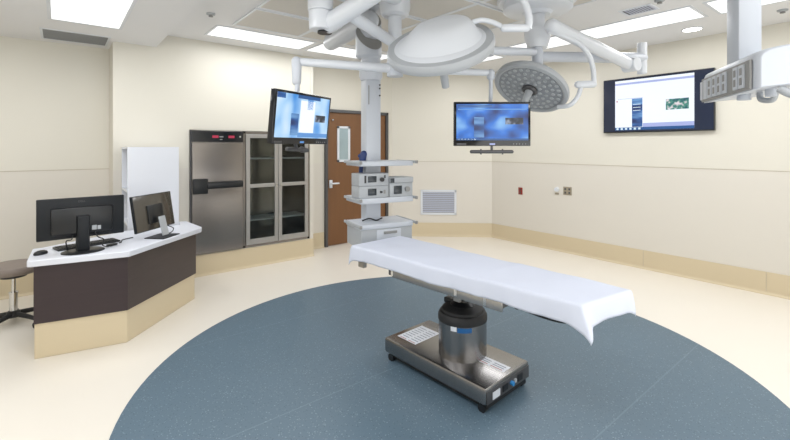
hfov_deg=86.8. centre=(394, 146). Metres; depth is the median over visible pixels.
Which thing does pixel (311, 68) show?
trim
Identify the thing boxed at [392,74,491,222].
wall
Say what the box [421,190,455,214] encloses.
air vent
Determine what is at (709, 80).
outlet
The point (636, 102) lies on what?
picture
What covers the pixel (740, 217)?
wall
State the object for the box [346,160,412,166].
shelf
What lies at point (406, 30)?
ceiling vent
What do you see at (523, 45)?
recessed light
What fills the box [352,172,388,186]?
console
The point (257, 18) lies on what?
tile
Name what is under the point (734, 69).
outlet
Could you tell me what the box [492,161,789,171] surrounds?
trim
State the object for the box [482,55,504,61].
recessed light
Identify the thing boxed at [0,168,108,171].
trim
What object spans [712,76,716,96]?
outlet
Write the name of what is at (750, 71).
pendant
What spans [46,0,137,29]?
recessed light
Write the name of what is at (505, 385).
socket
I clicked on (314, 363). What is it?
floor
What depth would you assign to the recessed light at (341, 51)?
5.41 m
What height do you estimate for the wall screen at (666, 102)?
0.688 m
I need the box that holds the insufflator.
[388,182,411,196]
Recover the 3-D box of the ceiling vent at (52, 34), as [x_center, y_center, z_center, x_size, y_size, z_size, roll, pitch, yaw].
[-3.189,-1.092,4.179,0.545,0.006,0.470,0,0,-39]
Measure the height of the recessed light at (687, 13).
0.006 m
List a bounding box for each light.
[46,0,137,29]
[204,25,317,49]
[304,43,386,59]
[387,0,647,111]
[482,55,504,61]
[507,42,526,47]
[543,36,570,49]
[578,5,708,38]
[681,26,703,31]
[702,0,726,14]
[761,0,788,5]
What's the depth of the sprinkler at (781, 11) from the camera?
3.76 m
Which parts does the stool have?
leg, seat plate, seat, leg, leg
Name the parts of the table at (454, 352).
rail, rating plate, panel, table handle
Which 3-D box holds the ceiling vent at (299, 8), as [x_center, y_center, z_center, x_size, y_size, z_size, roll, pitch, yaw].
[-0.743,-1.234,3.669,0.720,0.012,0.630,0,0,-39]
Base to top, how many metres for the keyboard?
0.019 m
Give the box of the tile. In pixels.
[232,8,309,36]
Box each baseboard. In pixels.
[0,273,32,299]
[195,238,313,277]
[412,223,491,236]
[492,223,789,299]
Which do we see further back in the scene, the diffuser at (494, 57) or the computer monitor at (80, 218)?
the diffuser at (494, 57)
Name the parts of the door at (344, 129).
handle, pane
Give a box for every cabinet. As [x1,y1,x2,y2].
[189,130,242,254]
[243,131,308,247]
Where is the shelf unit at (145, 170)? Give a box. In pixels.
[122,147,178,230]
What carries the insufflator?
on the boom
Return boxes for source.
[352,185,388,198]
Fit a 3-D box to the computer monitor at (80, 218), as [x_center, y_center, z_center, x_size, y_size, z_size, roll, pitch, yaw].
[-2.360,0.588,3.164,0.540,0.405,0.230,0,0,-42]
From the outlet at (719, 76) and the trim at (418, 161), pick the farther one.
the trim at (418, 161)
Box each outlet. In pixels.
[518,187,522,194]
[563,187,571,194]
[703,79,706,98]
[707,78,711,97]
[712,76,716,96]
[717,74,721,94]
[722,71,726,93]
[732,67,737,90]
[738,64,744,88]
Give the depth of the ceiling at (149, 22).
3.68 m
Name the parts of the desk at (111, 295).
panel, panel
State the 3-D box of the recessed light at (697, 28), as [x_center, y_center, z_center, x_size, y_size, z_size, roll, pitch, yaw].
[3.125,-1.236,4.397,0.200,0.008,0.200,0,0,-39]
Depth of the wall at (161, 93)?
4.76 m
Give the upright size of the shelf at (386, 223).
0.040 m
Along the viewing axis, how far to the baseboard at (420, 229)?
7.00 m
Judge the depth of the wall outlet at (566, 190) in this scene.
5.93 m
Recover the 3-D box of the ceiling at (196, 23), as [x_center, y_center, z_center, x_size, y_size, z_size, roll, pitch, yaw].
[1.397,-1.290,3.497,4.900,0.100,8.300,0,0,-39]
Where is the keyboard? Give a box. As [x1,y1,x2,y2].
[52,238,119,251]
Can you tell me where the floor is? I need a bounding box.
[0,236,789,439]
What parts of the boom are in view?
horizontal arm, rail, rail, rail, drawer, drawer, drawer pull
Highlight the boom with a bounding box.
[323,3,417,244]
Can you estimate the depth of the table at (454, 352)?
2.60 m
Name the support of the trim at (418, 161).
attached to the wall at (422, 110)
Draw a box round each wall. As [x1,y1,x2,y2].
[0,36,108,261]
[109,36,309,255]
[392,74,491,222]
[492,22,789,275]
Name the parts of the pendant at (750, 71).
plate, outlet panel, brake knob, brake knob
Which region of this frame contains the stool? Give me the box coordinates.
[0,259,33,327]
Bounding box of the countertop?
[27,221,201,266]
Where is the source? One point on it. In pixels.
(365, 191)
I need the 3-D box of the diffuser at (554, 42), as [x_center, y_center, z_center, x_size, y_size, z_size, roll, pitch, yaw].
[1.723,-1.238,5.119,0.440,0.003,1.020,0,0,-39]
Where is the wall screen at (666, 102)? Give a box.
[604,68,715,132]
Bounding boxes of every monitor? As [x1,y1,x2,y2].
[36,194,123,255]
[129,191,179,238]
[267,88,330,152]
[453,102,530,153]
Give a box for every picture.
[290,113,298,134]
[474,117,483,136]
[632,98,641,126]
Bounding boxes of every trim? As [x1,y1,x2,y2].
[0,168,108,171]
[310,57,312,238]
[418,161,491,161]
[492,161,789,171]
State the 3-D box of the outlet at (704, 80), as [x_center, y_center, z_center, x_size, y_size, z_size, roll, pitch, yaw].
[1.839,-0.341,2.475,0.009,0.112,0.052,0,0,19]
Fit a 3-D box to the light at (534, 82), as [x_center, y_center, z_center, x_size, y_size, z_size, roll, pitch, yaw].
[1.062,-0.768,3.065,2.374,0.944,1.306,0,0,-1]
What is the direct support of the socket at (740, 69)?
attached to the pendant at (750, 71)
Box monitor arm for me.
[291,56,494,101]
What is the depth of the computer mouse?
3.05 m
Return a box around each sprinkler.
[206,12,214,16]
[654,0,664,3]
[777,8,788,13]
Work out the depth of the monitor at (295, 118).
2.79 m
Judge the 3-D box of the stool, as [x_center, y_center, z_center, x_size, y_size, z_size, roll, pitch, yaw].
[-3.218,1.240,3.555,0.570,0.520,0.542,0,0,31]
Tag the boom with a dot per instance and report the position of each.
(371, 226)
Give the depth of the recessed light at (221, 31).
4.72 m
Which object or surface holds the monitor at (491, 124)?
hanging from the pendant at (490, 73)
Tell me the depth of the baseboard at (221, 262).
5.23 m
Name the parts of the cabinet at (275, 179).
door, pane, pane, door, pane, pane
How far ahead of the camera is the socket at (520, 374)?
2.54 m
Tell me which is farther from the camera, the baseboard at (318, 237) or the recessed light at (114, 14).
the baseboard at (318, 237)
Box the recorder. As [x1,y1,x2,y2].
[389,176,412,182]
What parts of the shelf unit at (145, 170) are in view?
panel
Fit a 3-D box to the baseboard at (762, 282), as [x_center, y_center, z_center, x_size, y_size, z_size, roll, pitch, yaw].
[3.682,1.387,4.378,0.035,0.226,6.610,0,0,-39]
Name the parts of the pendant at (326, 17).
arm, arm, arm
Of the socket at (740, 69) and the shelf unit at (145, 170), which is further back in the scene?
the shelf unit at (145, 170)
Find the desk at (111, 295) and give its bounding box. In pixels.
[27,221,201,358]
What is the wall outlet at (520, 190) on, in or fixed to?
attached to the wall at (740, 217)
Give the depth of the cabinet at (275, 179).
5.39 m
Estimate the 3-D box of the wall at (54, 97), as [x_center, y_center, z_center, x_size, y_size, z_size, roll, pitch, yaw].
[-4.181,0.177,3.953,2.436,2.645,0.100,0,0,-39]
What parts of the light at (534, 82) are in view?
handle, surgical light, support arm, handle, spring arm, extension arm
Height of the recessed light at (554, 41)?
0.006 m
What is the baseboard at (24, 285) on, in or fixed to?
attached to the wall at (54, 97)
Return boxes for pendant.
[291,56,402,91]
[308,0,409,47]
[448,68,494,101]
[700,0,789,102]
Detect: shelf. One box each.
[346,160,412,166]
[346,195,412,204]
[346,216,412,230]
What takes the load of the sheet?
on the table at (454, 352)
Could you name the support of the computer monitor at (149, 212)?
on the desk at (111, 295)
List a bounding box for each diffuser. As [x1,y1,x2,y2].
[484,55,501,60]
[511,37,570,48]
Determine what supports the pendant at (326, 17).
hanging from the ceiling at (196, 23)
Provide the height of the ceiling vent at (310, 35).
0.012 m
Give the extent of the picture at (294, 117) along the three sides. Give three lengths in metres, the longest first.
0.143 x 0.075 x 0.001 m
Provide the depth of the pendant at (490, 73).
3.15 m
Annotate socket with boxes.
[503,383,507,391]
[518,372,522,381]
[739,68,741,85]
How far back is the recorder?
3.46 m
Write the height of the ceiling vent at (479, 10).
0.012 m
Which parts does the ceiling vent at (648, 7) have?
slat panel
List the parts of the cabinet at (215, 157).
edge trim, control panel, handle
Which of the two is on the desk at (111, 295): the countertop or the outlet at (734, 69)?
the countertop
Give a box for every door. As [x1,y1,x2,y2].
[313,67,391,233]
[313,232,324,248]
[324,109,387,246]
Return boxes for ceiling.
[0,0,200,48]
[167,0,789,71]
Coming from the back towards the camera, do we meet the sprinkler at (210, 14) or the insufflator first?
the sprinkler at (210, 14)
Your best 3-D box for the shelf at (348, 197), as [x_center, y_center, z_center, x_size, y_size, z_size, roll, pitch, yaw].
[-0.133,0.432,3.539,0.480,0.045,0.315,0,0,-28]
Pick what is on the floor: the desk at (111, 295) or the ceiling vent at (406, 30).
the desk at (111, 295)
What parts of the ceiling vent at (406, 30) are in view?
panel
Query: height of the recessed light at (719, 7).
0.006 m
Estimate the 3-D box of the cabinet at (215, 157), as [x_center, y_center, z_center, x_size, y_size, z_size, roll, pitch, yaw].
[-2.227,0.530,5.121,0.605,1.450,0.486,0,0,-39]
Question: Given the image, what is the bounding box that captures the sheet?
[349,236,635,344]
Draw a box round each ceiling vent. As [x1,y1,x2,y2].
[39,27,110,46]
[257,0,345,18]
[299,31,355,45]
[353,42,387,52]
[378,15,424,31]
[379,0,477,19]
[402,24,418,34]
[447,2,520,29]
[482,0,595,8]
[618,3,659,15]
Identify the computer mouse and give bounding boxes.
[33,250,47,255]
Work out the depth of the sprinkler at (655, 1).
3.52 m
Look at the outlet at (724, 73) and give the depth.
2.21 m
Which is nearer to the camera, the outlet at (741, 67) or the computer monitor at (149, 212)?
the outlet at (741, 67)
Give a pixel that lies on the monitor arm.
(297, 63)
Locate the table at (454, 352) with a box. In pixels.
[358,262,565,412]
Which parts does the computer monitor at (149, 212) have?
stand leg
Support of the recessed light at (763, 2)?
in the ceiling at (196, 23)
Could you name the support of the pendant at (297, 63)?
hanging from the ceiling at (196, 23)

